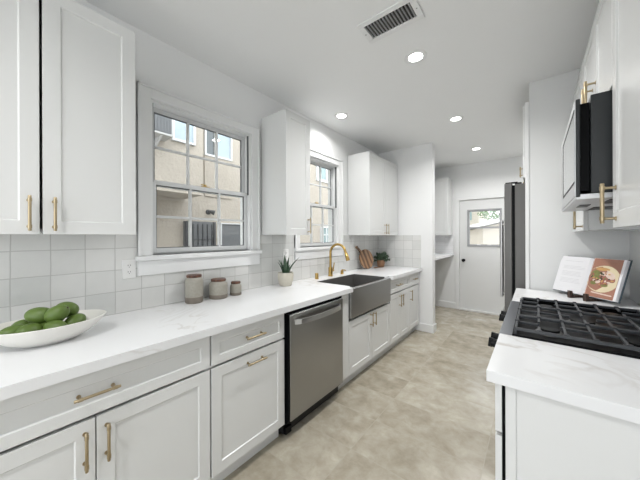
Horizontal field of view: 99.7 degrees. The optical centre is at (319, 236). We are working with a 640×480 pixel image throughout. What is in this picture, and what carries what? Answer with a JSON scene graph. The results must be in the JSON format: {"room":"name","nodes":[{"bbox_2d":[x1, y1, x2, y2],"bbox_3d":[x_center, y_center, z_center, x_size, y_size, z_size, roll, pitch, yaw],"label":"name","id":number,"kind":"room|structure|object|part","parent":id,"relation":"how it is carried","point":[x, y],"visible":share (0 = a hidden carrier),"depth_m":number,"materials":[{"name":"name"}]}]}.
{"room":"kitchen","nodes":[
{"label":"kitchen","id":0,"kind":"room"},
{"bbox_2d":[0,0,378,323],"bbox_3d":[-0.445,0.027,2.722,0.168,2.700,7.500,0,0,39],"label":"wall","id":1,"kind":"structure","parent":0,"point":[48,271],"depth_m":1.78,"materials":[{"name":"paint"}]},
{"bbox_2d":[0,0,135,234],"bbox_3d":[-1.294,-0.542,1.236,0.360,1.067,0.692,0,0,39],"label":"upper cabinet","id":2,"kind":"object","parent":1,"relation":"attached to","point":[68,153],"visible":1,"depth_m":1.21,"materials":[{"name":"paint"}]},
{"bbox_3d":[-1.301,-0.541,1.017,0.020,1.065,0.338,0,0,39],"label":"door","id":3,"kind":"part","parent":2,"relation":"part of","materials":[{"name":"paint"}]},
{"bbox_3d":[-1.191,-0.096,1.106,0.039,0.145,0.015,0,0,39],"label":"handle","id":4,"kind":"part","parent":2,"relation":"part of","materials":[{"name":"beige metal"}]},
{"bbox_3d":[-1.144,-0.096,1.165,0.039,0.145,0.015,0,0,39],"label":"handle","id":5,"kind":"part","parent":2,"relation":"part of","materials":[{"name":"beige metal"}]},
{"bbox_3d":[-1.083,-0.542,1.290,0.020,1.065,0.342,0,0,39],"label":"door","id":6,"kind":"part","parent":2,"relation":"part of","materials":[{"name":"paint"}]},
{"bbox_2d":[122,259,135,278],"bbox_3d":[-1.176,0.201,1.663,0.009,0.116,0.072,0,0,39],"label":"wall outlet","id":7,"kind":"object","parent":1,"relation":"attached to","point":[128,266],"visible":1,"depth_m":1.66,"materials":[{"name":"white plastic"}]},
{"bbox_2d":[135,81,261,275],"bbox_3d":[-0.906,-0.366,2.117,0.205,1.228,0.980,0,0,39],"label":"window","id":8,"kind":"structure","parent":1,"relation":"in","point":[149,262],"depth_m":2.01,"materials":[{"name":"paint"}]},
{"bbox_3d":[-0.869,0.139,2.089,0.115,0.032,0.980,0,0,39],"label":"sill","id":9,"kind":"part","parent":8,"relation":"part of","materials":[{"name":"paint"}]},
{"bbox_3d":[-0.927,-0.616,2.133,0.030,0.541,0.770,0,0,39],"label":"sash","id":10,"kind":"part","parent":8,"relation":"part of","materials":[{"name":"white metal"}]},
{"bbox_3d":[-0.898,-0.136,2.111,0.030,0.495,0.770,0,0,39],"label":"sash","id":11,"kind":"part","parent":8,"relation":"part of","materials":[{"name":"wood"}]},
{"bbox_2d":[261,109,310,234],"bbox_3d":[-0.299,-0.545,2.483,0.360,1.067,0.312,0,0,39],"label":"upper cabinet","id":12,"kind":"object","parent":1,"relation":"attached to","point":[285,135],"visible":1,"depth_m":2.38,"materials":[{"name":"paint"}]},
{"bbox_3d":[-0.196,-0.545,2.402,0.020,1.065,0.310,0,0,39],"label":"door","id":13,"kind":"part","parent":12,"relation":"part of","materials":[{"name":"paint"}]},
{"bbox_2d":[283,249,288,260],"bbox_3d":[-0.341,0.186,2.710,0.009,0.116,0.072,0,0,39],"label":"wall outlet","id":14,"kind":"object","parent":1,"relation":"attached to","point":[285,251],"visible":0.86,"depth_m":2.71,"materials":[{"name":"white plastic"}]},
{"bbox_2d":[294,148,344,259],"bbox_3d":[-0.042,-0.366,3.199,0.205,1.223,0.910,0,0,39],"label":"window","id":15,"kind":"structure","parent":1,"relation":"in","point":[334,166],"depth_m":3.35,"materials":[{"name":"paint"}]},
{"bbox_3d":[-0.035,-0.138,3.194,0.030,0.492,0.700,0,0,39],"label":"sash","id":16,"kind":"part","parent":15,"relation":"part of","materials":[{"name":"wood"}]},
{"bbox_3d":[-0.005,0.136,3.171,0.115,0.032,0.910,0,0,39],"label":"sill","id":17,"kind":"part","parent":15,"relation":"part of","materials":[{"name":"paint"}]},
{"bbox_3d":[-0.063,-0.616,3.215,0.030,0.538,0.700,0,0,39],"label":"sash","id":18,"kind":"part","parent":15,"relation":"part of","materials":[{"name":"white metal"}]},
{"bbox_2d":[348,151,397,234],"bbox_3d":[0.798,-0.549,3.857,0.360,1.067,0.903,0,0,39],"label":"upper cabinet","id":19,"kind":"object","parent":1,"relation":"attached to","point":[372,179],"visible":1,"depth_m":3.57,"materials":[{"name":"paint"}]},
{"bbox_3d":[0.764,-0.548,3.605,0.020,1.065,0.465,0,0,39],"label":"door","id":20,"kind":"part","parent":19,"relation":"part of","materials":[{"name":"paint"}]},
{"bbox_3d":[1.047,-0.549,3.959,0.020,1.065,0.432,0,0,39],"label":"door","id":21,"kind":"part","parent":19,"relation":"part of","materials":[{"name":"paint"}]},
{"bbox_2d":[84,0,598,168],"bbox_3d":[0.633,-1.387,1.954,2.820,0.120,7.650,0,0,39],"label":"ceiling","id":22,"kind":"structure","parent":0,"point":[311,57],"depth_m":1.99,"materials":[{"name":"paint"}]},
{"bbox_2d":[334,113,348,118],"bbox_3d":[0.235,-1.323,2.969,0.160,0.006,0.160,0,0,39],"label":"recessed light","id":23,"kind":"object","parent":22,"relation":"in","point":[338,115],"visible":1,"depth_m":2.96,"materials":[{"name":"paint"}]},
{"bbox_2d":[356,0,424,43],"bbox_3d":[0.429,-1.321,1.661,0.362,0.012,0.199,0,0,39],"label":"ceiling vent","id":24,"kind":"object","parent":22,"relation":"in","point":[403,13],"visible":1,"depth_m":1.65,"materials":[{"name":"metal"}]},
{"bbox_2d":[404,50,426,63],"bbox_3d":[0.707,-1.325,1.998,0.160,0.006,0.160,0,0,39],"label":"recessed light","id":25,"kind":"object","parent":22,"relation":"in","point":[416,56],"visible":1,"depth_m":1.99,"materials":[{"name":"paint"}]},
{"bbox_2d":[448,116,463,121],"bbox_3d":[1.535,-1.327,3.051,0.160,0.006,0.160,0,0,39],"label":"recessed light","id":26,"kind":"object","parent":22,"relation":"in","point":[455,118],"visible":1,"depth_m":3.04,"materials":[{"name":"paint"}]},
{"bbox_2d":[470,147,481,150],"bbox_3d":[2.374,-1.330,4.102,0.160,0.006,0.160,0,0,39],"label":"recessed light","id":27,"kind":"object","parent":22,"relation":"in","point":[475,148],"visible":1,"depth_m":4.09,"materials":[{"name":"paint"}]},
{"bbox_2d":[223,306,502,479],"bbox_3d":[0.643,1.433,1.954,2.820,0.120,7.650,0,0,39],"label":"floor","id":28,"kind":"structure","parent":0,"point":[424,409],"depth_m":2.01,"materials":[{"name":"tile"}]},
{"bbox_2d":[0,336,209,479],"bbox_3d":[-1.095,0.943,1.225,0.678,0.872,0.935,0,0,39],"label":"base cabinet","id":29,"kind":"object","parent":28,"relation":"on","point":[147,417],"visible":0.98,"depth_m":1.10,"materials":[{"name":"paint"}]},
{"bbox_3d":[-1.013,0.981,0.862,0.020,0.572,0.462,0,0,39],"label":"door","id":30,"kind":"part","parent":29,"relation":"part of","materials":[{"name":"paint"}]},
{"bbox_3d":[-0.866,0.795,0.999,0.039,0.145,0.015,0,0,39],"label":"handle","id":31,"kind":"part","parent":29,"relation":"part of","materials":[{"name":"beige metal"}]},
{"bbox_3d":[-0.845,0.593,1.027,0.039,0.015,0.140,0,0,39],"label":"handle","id":32,"kind":"part","parent":29,"relation":"part of","materials":[{"name":"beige metal"}]},
{"bbox_3d":[-0.825,0.795,1.051,0.039,0.145,0.015,0,0,39],"label":"handle","id":33,"kind":"part","parent":29,"relation":"part of","materials":[{"name":"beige metal"}]},
{"bbox_3d":[-0.722,0.980,1.226,0.020,0.572,0.462,0,0,39],"label":"door","id":34,"kind":"part","parent":29,"relation":"part of","materials":[{"name":"paint"}]},
{"bbox_2d":[0,265,421,400],"bbox_3d":[-0.215,0.482,2.330,0.677,0.040,4.572,0,0,39],"label":"countertop","id":35,"kind":"structure","parent":29,"relation":"on","point":[116,339],"depth_m":1.35,"materials":[{"name":"white stone"}]},
{"bbox_2d":[0,309,105,347],"bbox_3d":[-1.204,0.419,1.202,0.294,0.093,0.402,0,0,39],"label":"fruit bowl","id":36,"kind":"object","parent":35,"relation":"on","point":[45,337],"visible":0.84,"depth_m":1.13,"materials":[{"name":"white ceramic"}]},
{"bbox_2d":[0,324,22,334],"bbox_3d":[-1.241,0.397,1.098,0.076,0.073,0.099,0,0,39],"label":"fruit","id":37,"kind":"object","parent":36,"relation":"in","point":[11,329],"visible":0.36,"depth_m":1.07,"materials":[{"name":"food"}]},
{"bbox_2d":[11,319,28,325],"bbox_3d":[-1.321,0.407,1.189,0.070,0.080,0.072,0,0,39],"label":"fruit","id":38,"kind":"object","parent":36,"relation":"in","point":[24,322],"visible":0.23,"depth_m":1.18,"materials":[{"name":"food"}]},
{"bbox_2d":[15,323,42,332],"bbox_3d":[-1.195,0.392,1.112,0.073,0.066,0.084,0,0,39],"label":"fruit","id":39,"kind":"object","parent":36,"relation":"in","point":[29,327],"visible":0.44,"depth_m":1.10,"materials":[{"name":"food"}]},
{"bbox_2d":[42,320,66,329],"bbox_3d":[-1.136,0.391,1.157,0.080,0.064,0.076,0,0,39],"label":"fruit","id":40,"kind":"object","parent":36,"relation":"in","point":[55,323],"visible":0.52,"depth_m":1.14,"materials":[{"name":"food"}]},
{"bbox_2d":[65,313,85,324],"bbox_3d":[-1.126,0.395,1.239,0.075,0.076,0.085,0,0,39],"label":"fruit","id":41,"kind":"object","parent":36,"relation":"in","point":[78,317],"visible":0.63,"depth_m":1.23,"materials":[{"name":"food"}]},
{"bbox_2d":[57,302,78,317],"bbox_3d":[-1.182,0.342,1.261,0.085,0.074,0.083,0,0,39],"label":"fruit","id":42,"kind":"object","parent":41,"relation":"on","point":[74,308],"visible":0.44,"depth_m":1.25,"materials":[{"name":"food"}]},
{"bbox_3d":[-1.192,0.406,1.179,0.078,0.069,0.075,0,0,39],"label":"fruit","id":43,"kind":"object","parent":36,"relation":"in","visible":0},
{"bbox_2d":[24,307,49,323],"bbox_3d":[-1.228,0.347,1.184,0.081,0.073,0.094,0,0,39],"label":"fruit","id":44,"kind":"object","parent":43,"relation":"on","point":[34,315],"visible":0.72,"depth_m":1.16,"materials":[{"name":"food"}]},
{"bbox_2d":[44,305,69,321],"bbox_3d":[-1.157,0.341,1.188,0.075,0.078,0.082,0,0,39],"label":"fruit","id":45,"kind":"object","parent":43,"relation":"on","point":[58,312],"visible":0.87,"depth_m":1.17,"materials":[{"name":"food"}]},
{"bbox_2d":[185,274,202,303],"bbox_3d":[-0.889,0.366,1.907,0.116,0.196,0.116,0,0,39],"label":"canister","id":46,"kind":"object","parent":35,"relation":"on","point":[193,282],"visible":1,"depth_m":1.86,"materials":[{"name":"beige ceramic"}]},
{"bbox_3d":[-0.889,0.277,1.907,0.100,0.018,0.100,0,0,39],"label":"lid","id":47,"kind":"part","parent":46,"relation":"part of","materials":[{"name":"brown wood"}]},
{"bbox_2d":[209,278,227,299],"bbox_3d":[-0.769,0.391,2.045,0.132,0.145,0.132,0,0,39],"label":"canister","id":48,"kind":"object","parent":35,"relation":"on","point":[218,287],"visible":1,"depth_m":1.99,"materials":[{"name":"beige ceramic"}]},
{"bbox_3d":[-0.769,0.327,2.045,0.108,0.017,0.108,0,0,39],"label":"lid","id":49,"kind":"part","parent":48,"relation":"part of","materials":[{"name":"brown wood"}]},
{"bbox_2d":[230,281,241,295],"bbox_3d":[-0.671,0.410,2.152,0.088,0.106,0.088,0,0,39],"label":"canister","id":50,"kind":"object","parent":35,"relation":"on","point":[235,287],"visible":1,"depth_m":2.12,"materials":[{"name":"beige ceramic"}]},
{"bbox_2d":[278,255,295,285],"bbox_3d":[-0.316,0.321,2.547,0.215,0.282,0.159,0,0,39],"label":"aloe plant","id":51,"kind":"object","parent":35,"relation":"on","point":[285,277],"visible":1,"depth_m":2.51,"materials":[{"name":"green plant"}]},
{"bbox_3d":[-0.324,0.400,2.550,0.154,0.125,0.154,0,0,39],"label":"pot","id":52,"kind":"part","parent":51,"relation":"part of","materials":[{"name":"beige ceramic"}]},
{"bbox_2d":[328,243,349,275],"bbox_3d":[0.229,0.268,3.093,0.296,0.385,0.112,0,0,39],"label":"faucet","id":53,"kind":"object","parent":35,"relation":"on","point":[330,268],"visible":0.98,"depth_m":3.12,"materials":[{"name":"gold metal"}]},
{"bbox_3d":[0.205,0.215,3.080,0.241,0.279,0.028,0,0,39],"label":"spout","id":54,"kind":"part","parent":53,"relation":"part of","materials":[{"name":"gold metal"}]},
{"bbox_2d":[317,274,390,318],"bbox_3d":[0.373,0.604,2.915,0.451,0.286,0.860,0,0,39],"label":"farmhouse sink","id":55,"kind":"object","parent":35,"relation":"in","point":[369,292],"visible":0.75,"depth_m":2.85,"materials":[{"name":"metal"}]},
{"bbox_2d":[317,274,384,286],"bbox_3d":[0.347,0.594,2.917,0.408,0.264,0.738,0,0,39],"label":"basin","id":56,"kind":"object","parent":55,"relation":"in","point":[353,280],"depth_m":3.19,"materials":[{"name":"metal"}]},
{"bbox_2d":[355,246,372,268],"bbox_3d":[0.640,0.293,3.808,0.319,0.330,0.079,0,0,-36],"label":"cutting board","id":57,"kind":"object","parent":35,"relation":"on","point":[365,256],"visible":1,"depth_m":3.80,"materials":[{"name":"brown wood"}]},
{"bbox_2d":[377,260,384,266],"bbox_3d":[0.930,0.408,4.121,0.122,0.100,0.122,0,0,39],"label":"pot","id":58,"kind":"object","parent":35,"relation":"on","point":[380,263],"depth_m":4.07,"materials":[{"name":"ceramic"}]},
{"bbox_2d":[373,251,389,266],"bbox_3d":[0.944,0.342,4.101,0.253,0.232,0.308,0,0,39],"label":"potted herb","id":59,"kind":"object","parent":35,"relation":"on","point":[382,257],"visible":1,"depth_m":4.07,"materials":[{"name":"green plant"}]},
{"bbox_2d":[208,313,284,479],"bbox_3d":[-0.636,0.941,1.799,0.678,0.872,0.527,0,0,39],"label":"base cabinet","id":60,"kind":"object","parent":28,"relation":"on","point":[247,410],"visible":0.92,"depth_m":1.57,"materials":[{"name":"paint"}]},
{"bbox_3d":[-0.410,0.597,1.618,0.020,0.165,0.521,0,0,39],"label":"drawer","id":61,"kind":"part","parent":60,"relation":"part of","materials":[{"name":"paint"}]},
{"bbox_3d":[-0.381,0.589,1.608,0.039,0.015,0.140,0,0,39],"label":"handle","id":62,"kind":"part","parent":60,"relation":"part of","materials":[{"name":"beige metal"}]},
{"bbox_3d":[-0.377,0.742,1.613,0.039,0.015,0.140,0,0,39],"label":"handle","id":63,"kind":"part","parent":60,"relation":"part of","materials":[{"name":"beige metal"}]},
{"bbox_2d":[278,296,342,434],"bbox_3d":[-0.245,0.942,2.248,0.729,0.868,0.652,0,0,39],"label":"dishwasher","id":64,"kind":"object","parent":28,"relation":"on","point":[313,334],"visible":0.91,"depth_m":1.98,"materials":[{"name":"grey metal"}]},
{"bbox_3d":[-0.276,1.313,2.272,0.649,0.125,0.638,0,0,39],"label":"kick plate","id":65,"kind":"part","parent":64,"relation":"part of","materials":[{"name":"black metal"}]},
{"bbox_3d":[0.016,0.584,2.046,0.066,0.034,0.545,0,0,39],"label":"handle","id":66,"kind":"part","parent":64,"relation":"part of","materials":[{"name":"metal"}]},
{"bbox_2d":[338,293,389,388],"bbox_3d":[0.260,0.938,2.922,0.678,0.872,1.021,0,0,39],"label":"base cabinet","id":67,"kind":"object","parent":28,"relation":"on","point":[366,336],"visible":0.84,"depth_m":2.66,"materials":[{"name":"paint"}]},
{"bbox_3d":[0.210,0.882,2.395,0.020,0.760,0.134,0,0,39],"label":"filler panel","id":68,"kind":"part","parent":67,"relation":"part of","materials":[{"name":"paint"}]},
{"bbox_3d":[0.392,1.018,2.622,0.020,0.488,0.438,0,0,39],"label":"door","id":69,"kind":"part","parent":67,"relation":"part of","materials":[{"name":"paint"}]},
{"bbox_3d":[0.667,1.017,2.967,0.020,0.488,0.437,0,0,39],"label":"door","id":70,"kind":"part","parent":67,"relation":"part of","materials":[{"name":"paint"}]},
{"bbox_2d":[385,275,408,352],"bbox_3d":[0.767,0.936,3.558,0.678,0.872,0.599,0,0,39],"label":"base cabinet","id":71,"kind":"object","parent":28,"relation":"on","point":[399,303],"visible":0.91,"depth_m":3.35,"materials":[{"name":"paint"}]},
{"bbox_3d":[0.901,0.974,3.260,0.020,0.572,0.294,0,0,39],"label":"door","id":72,"kind":"part","parent":71,"relation":"part of","materials":[{"name":"paint"}]},
{"bbox_3d":[0.993,0.592,3.377,0.020,0.165,0.593,0,0,39],"label":"drawer","id":73,"kind":"part","parent":71,"relation":"part of","materials":[{"name":"paint"}]},
{"bbox_3d":[1.087,0.973,3.494,0.020,0.572,0.294,0,0,39],"label":"door","id":74,"kind":"part","parent":71,"relation":"part of","materials":[{"name":"paint"}]},
{"bbox_2d":[404,272,418,337],"bbox_3d":[1.082,0.935,3.952,0.678,0.872,0.402,0,0,39],"label":"base cabinet","id":75,"kind":"object","parent":28,"relation":"on","point":[413,287],"visible":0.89,"depth_m":3.76,"materials":[{"name":"paint"}]},
{"bbox_3d":[1.309,0.972,3.771,0.020,0.572,0.396,0,0,39],"label":"door","id":76,"kind":"part","parent":75,"relation":"part of","materials":[{"name":"paint"}]},
{"bbox_3d":[1.308,0.591,3.771,0.020,0.165,0.396,0,0,39],"label":"drawer","id":77,"kind":"part","parent":75,"relation":"part of","materials":[{"name":"paint"}]},
{"bbox_2d":[500,182,525,311],"bbox_3d":[2.280,0.426,2.710,0.779,1.882,0.850,0,0,39],"label":"refrigerator","id":78,"kind":"object","parent":28,"relation":"on","point":[512,228],"visible":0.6,"depth_m":2.54,"materials":[{"name":"metal"}]},
{"bbox_3d":[1.978,0.238,2.901,0.069,0.820,0.028,0,0,39],"label":"handle","id":79,"kind":"part","parent":78,"relation":"part of","materials":[{"name":"metal"}]},
{"bbox_3d":[2.027,0.238,2.963,0.069,0.820,0.028,0,0,39],"label":"handle","id":80,"kind":"part","parent":78,"relation":"part of","materials":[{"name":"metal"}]},
{"bbox_3d":[1.918,0.102,2.727,0.060,1.212,0.421,0,0,39],"label":"door","id":81,"kind":"part","parent":78,"relation":"part of","materials":[{"name":"metal"}]},
{"bbox_2d":[488,297,639,358],"bbox_3d":[1.340,0.892,1.421,0.703,0.956,0.826,0,0,39],"label":"gas range","id":82,"kind":"object","parent":28,"relation":"on","point":[615,330],"visible":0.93,"depth_m":1.36,"materials":[{"name":"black metal"}]},
{"bbox_3d":[0.888,0.545,1.378,0.053,0.054,0.054,0,0,39],"label":"knob","id":83,"kind":"part","parent":82,"relation":"part of","materials":[{"name":"black plastic"}]},
{"bbox_3d":[0.951,0.545,1.456,0.053,0.054,0.054,0,0,39],"label":"knob","id":84,"kind":"part","parent":82,"relation":"part of","materials":[{"name":"black plastic"}]},
{"bbox_3d":[1.219,0.544,1.792,0.053,0.054,0.054,0,0,39],"label":"knob","id":85,"kind":"part","parent":82,"relation":"part of","materials":[{"name":"black plastic"}]},
{"bbox_3d":[1.123,0.528,1.592,0.063,0.137,0.826,0,0,39],"label":"control panel","id":86,"kind":"part","parent":82,"relation":"part of","materials":[{"name":"metal"}]},
{"bbox_2d":[495,383,639,479],"bbox_3d":[0.975,0.936,0.905,0.688,0.872,0.416,0,0,39],"label":"base cabinet","id":87,"kind":"object","parent":28,"relation":"on","point":[537,437],"visible":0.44,"depth_m":0.84,"materials":[{"name":"paint"}]},
{"bbox_3d":[0.745,0.593,1.094,0.020,0.165,0.404,0,0,39],"label":"drawer","id":88,"kind":"part","parent":87,"relation":"part of","materials":[{"name":"paint"}]},
{"bbox_3d":[0.746,0.974,1.094,0.020,0.572,0.404,0,0,39],"label":"door","id":89,"kind":"part","parent":87,"relation":"part of","materials":[{"name":"paint"}]},
{"bbox_2d":[486,334,639,423],"bbox_3d":[0.975,0.478,0.894,0.674,0.040,0.442,0,0,39],"label":"countertop","id":90,"kind":"structure","parent":87,"relation":"on","point":[600,382],"depth_m":0.90,"materials":[{"name":"white stone"}]},
{"bbox_2d":[525,68,629,298],"bbox_3d":[2.040,0.018,2.179,0.608,2.699,0.048,0,0,39],"label":"wall","id":91,"kind":"structure","parent":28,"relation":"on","point":[550,236],"depth_m":2.26,"materials":[{"name":"paint"}]},
{"bbox_3d":[1.815,0.933,1.952,0.681,0.872,0.579,0,0,39],"label":"base cabinet","id":92,"kind":"object","parent":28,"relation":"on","visible":0},
{"bbox_2d":[512,288,639,309],"bbox_3d":[1.817,0.475,1.949,0.674,0.040,0.589,0,0,39],"label":"countertop","id":93,"kind":"structure","parent":92,"relation":"on","point":[519,292],"depth_m":1.98,"materials":[{"name":"white stone"}]},
{"bbox_2d":[567,290,604,301],"bbox_3d":[1.954,0.342,1.974,0.204,0.232,0.169,0,0,-3],"label":"cookbook stand","id":94,"kind":"object","parent":93,"relation":"on","point":[585,297],"visible":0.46,"depth_m":1.90,"materials":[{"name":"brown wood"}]},
{"bbox_2d":[552,256,632,303],"bbox_3d":[1.969,0.296,1.987,0.119,0.283,0.472,0,0,-2],"label":"cookbook","id":95,"kind":"object","parent":94,"relation":"on","point":[600,278],"visible":0.98,"depth_m":1.92,"materials":[{"name":"white paper"}]},
{"bbox_3d":[1.956,0.295,1.871,0.059,0.181,0.187,0,0,-3],"label":"printed plate","id":96,"kind":"part","parent":95,"relation":"part of","materials":[{"name":"paper"}]},
{"bbox_2d":[584,258,623,300],"bbox_3d":[1.962,0.291,1.872,0.095,0.268,0.192,0,0,-3],"label":"photo","id":97,"kind":"object","parent":95,"relation":"attached to","point":[603,278],"depth_m":1.86},
{"bbox_2d":[378,143,434,329],"bbox_3d":[1.302,0.020,4.125,0.830,2.700,0.128,0,0,39],"label":"wall","id":98,"kind":"structure","parent":0,"point":[416,164],"depth_m":3.95,"materials":[{"name":"paint"}]},
{"bbox_2d":[417,323,436,333],"bbox_3d":[1.554,1.312,3.933,0.235,0.115,0.150,0,0,39],"label":"baseboard","id":99,"kind":"structure","parent":98,"relation":"attached to","point":[428,328],"depth_m":3.87,"materials":[{"name":"paint"}]},
{"bbox_2d":[435,156,523,307],"bbox_3d":[2.975,0.015,4.881,2.820,2.700,0.158,0,0,39],"label":"wall","id":100,"kind":"structure","parent":0,"point":[488,177],"depth_m":5.06,"materials":[{"name":"paint"}]},
{"bbox_2d":[435,177,451,234],"bbox_3d":[2.128,-0.546,5.238,0.733,1.052,0.337,0,0,39],"label":"upper cabinet","id":101,"kind":"object","parent":100,"relation":"attached to","point":[443,186],"visible":0.27,"depth_m":4.96,"materials":[{"name":"paint"}]},
{"bbox_2d":[435,253,453,259],"bbox_3d":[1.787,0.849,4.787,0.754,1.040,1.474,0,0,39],"label":"countertop","id":102,"kind":"structure","parent":100,"relation":"attached to","point":[437,255],"depth_m":4.77,"materials":[{"name":"white stone"}]},
{"bbox_2d":[435,300,455,308],"bbox_3d":[2.934,1.307,4.817,2.510,0.115,0.015,0,0,39],"label":"baseboard","id":103,"kind":"structure","parent":100,"relation":"attached to","point":[437,302],"depth_m":5.21,"materials":[{"name":"paint"}]},
{"bbox_2d":[455,193,504,314],"bbox_3d":[2.963,0.312,4.849,0.950,2.105,0.186,0,0,39],"label":"door","id":104,"kind":"structure","parent":100,"relation":"in","point":[479,263],"depth_m":4.90,"materials":[{"name":"paint"}]},
{"bbox_2d":[630,230,639,304],"bbox_3d":[1.635,0.019,1.062,0.150,2.700,7.500,0,0,39],"label":"wall","id":105,"kind":"structure","parent":0,"point":[634,234],"depth_m":1.87,"materials":[{"name":"paint"}]},
{"bbox_2d":[519,105,524,182],"bbox_3d":[2.343,-0.847,2.598,0.652,0.643,0.983,0,0,39],"label":"upper cabinet","id":106,"kind":"object","parent":105,"relation":"attached to","point":[520,168],"visible":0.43,"depth_m":2.40,"materials":[{"name":"paint"}]},
{"bbox_3d":[1.964,-0.844,2.586,0.020,0.640,0.488,0,0,39],"label":"door","id":107,"kind":"part","parent":106,"relation":"part of","materials":[{"name":"paint"}]},
{"bbox_2d":[581,0,611,103],"bbox_3d":[1.476,-0.836,1.271,0.351,0.501,0.804,0,0,39],"label":"upper cabinet","id":108,"kind":"object","parent":105,"relation":"attached to","point":[597,61],"visible":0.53,"depth_m":1.27,"materials":[{"name":"paint"}]},
{"bbox_2d":[561,90,612,211],"bbox_3d":[1.467,-0.368,1.304,0.410,0.428,0.758,0,0,39],"label":"microwave","id":109,"kind":"object","parent":108,"relation":"attached to","point":[587,145],"visible":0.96,"depth_m":1.13,"materials":[{"name":"grey metal"}]},
{"bbox_3d":[1.309,-0.371,1.430,0.003,0.402,0.750,0,0,39],"label":"door trim","id":110,"kind":"part","parent":109,"relation":"part of","materials":[{"name":"silver metal"}]},
{"bbox_3d":[1.315,-0.371,1.425,0.014,0.410,0.758,0,0,39],"label":"door","id":111,"kind":"part","parent":109,"relation":"part of","materials":[{"name":"grey metal"}]},
{"bbox_3d":[1.386,-0.695,1.403,0.044,0.150,0.017,0,0,39],"label":"handle","id":112,"kind":"part","parent":108,"relation":"part of","materials":[{"name":"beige metal"}]},
{"bbox_3d":[1.507,-0.835,1.504,0.020,0.499,0.399,0,0,39],"label":"door","id":113,"kind":"part","parent":108,"relation":"part of","materials":[{"name":"paint"}]},
{"bbox_3d":[1.329,-0.695,1.332,0.044,0.150,0.017,0,0,39],"label":"handle","id":114,"kind":"part","parent":108,"relation":"part of","materials":[{"name":"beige metal"}]},
{"bbox_3d":[1.256,-0.834,1.190,0.020,0.499,0.399,0,0,39],"label":"door","id":115,"kind":"part","parent":108,"relation":"part of","materials":[{"name":"paint"}]},
{"bbox_2d":[572,63,639,231],"bbox_3d":[1.924,-0.562,1.831,0.351,1.051,0.625,0,0,39],"label":"upper cabinet","id":116,"kind":"object","parent":105,"relation":"attached to","point":[582,220],"visible":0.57,"depth_m":1.66,"materials":[{"name":"paint"}]},
{"bbox_3d":[1.643,-0.121,1.723,0.044,0.150,0.017,0,0,39],"label":"handle","id":117,"kind":"part","parent":116,"relation":"part of","materials":[{"name":"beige metal"}]},
{"bbox_3d":[1.829,-0.561,1.907,0.020,1.049,0.622,0,0,39],"label":"door","id":118,"kind":"part","parent":116,"relation":"part of","materials":[{"name":"paint"}]},
{"bbox_2d":[599,0,639,227],"bbox_3d":[1.095,-0.559,0.792,0.351,1.051,0.417,0,0,39],"label":"upper cabinet","id":119,"kind":"object","parent":105,"relation":"attached to","point":[625,13],"visible":1,"depth_m":0.91,"materials":[{"name":"paint"}]},
{"bbox_3d":[1.071,-0.124,1.006,0.044,0.150,0.017,0,0,39],"label":"handle","id":120,"kind":"part","parent":119,"relation":"part of","materials":[{"name":"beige metal"}]},
{"bbox_3d":[1.000,-0.558,0.868,0.020,1.049,0.414,0,0,39],"label":"door","id":121,"kind":"part","parent":119,"relation":"part of","materials":[{"name":"paint"}]},
{"label":"outside","id":122,"kind":"structure","parent":0,"visible":0},
{"bbox_3d":[3.434,1.963,7.500,28.000,0.100,32.000,0,0,39],"label":"ground","id":123,"kind":"structure","parent":122,"visible":0},
{"bbox_2d":[155,120,327,246],"bbox_3d":[-3.016,-0.590,6.244,3.700,5.050,18.000,0,0,39],"label":"house","id":124,"kind":"structure","parent":123,"relation":"on","point":[169,167],"depth_m":5.23,"materials":[{"name":"beige paint"}]},
{"bbox_2d":[155,114,172,145],"bbox_3d":[-2.415,-1.577,3.868,0.308,0.520,0.480,0,0,39],"label":"window air conditioner","id":125,"kind":"object","parent":124,"relation":"attached to","point":[163,125],"visible":0.36,"depth_m":3.89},
{"bbox_3d":[-2.207,-1.862,4.360,0.019,0.654,0.314,0,0,39],"label":"pane","id":126,"kind":"part","parent":124,"relation":"part of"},
{"bbox_3d":[-2.319,0.823,5.218,0.060,2.220,0.600,0,0,39],"label":"doorway","id":127,"kind":"part","parent":124,"relation":"part of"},
{"bbox_2d":[206,210,214,214],"bbox_3d":[-2.164,-0.478,5.361,0.192,0.117,0.109,0,0,6],"label":"wall lamp","id":128,"kind":"object","parent":124,"relation":"attached to","point":[208,212],"visible":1,"depth_m":5.33,"materials":[{"name":"metal"}]},
{"bbox_3d":[-2.207,-2.110,5.402,0.019,0.959,0.184,0,0,39],"label":"pane","id":129,"kind":"part","parent":124,"relation":"part of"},
{"bbox_3d":[-2.017,-2.111,5.641,0.019,0.959,0.314,0,0,39],"label":"pane","id":130,"kind":"part","parent":124,"relation":"part of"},
{"bbox_3d":[-1.903,0.202,5.774,0.019,0.931,0.481,0,0,39],"label":"pane","id":131,"kind":"part","parent":124,"relation":"part of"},
{"bbox_3d":[0.182,-2.096,8.396,0.019,0.748,0.848,0,0,39],"label":"pane","id":132,"kind":"part","parent":124,"relation":"part of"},
{"bbox_3d":[0.183,0.074,8.388,0.019,0.696,0.496,0,0,39],"label":"pane","id":133,"kind":"part","parent":124,"relation":"part of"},
{"bbox_2d":[470,211,488,224],"bbox_3d":[7.189,-1.375,17.269,5.700,6.550,4.030,0,0,39],"label":"house","id":134,"kind":"structure","parent":123,"relation":"on","point":[474,218],"depth_m":14.11,"materials":[{"name":"paint"}]},
{"bbox_2d":[470,218,498,244],"bbox_3d":[6.277,0.253,9.065,6.900,3.300,3.500,0,0,39],"label":"garage","id":135,"kind":"structure","parent":123,"relation":"on","point":[485,235],"depth_m":8.12,"materials":[{"name":"paint"}]},
{"bbox_2d":[477,211,498,220],"bbox_3d":[8.984,-0.574,12.008,3.527,4.948,2.969,0,0,39],"label":"tree","id":136,"kind":"object","parent":123,"relation":"on","point":[484,213],"visible":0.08,"depth_m":12.49,"materials":[{"name":"green plant"}]}
]}

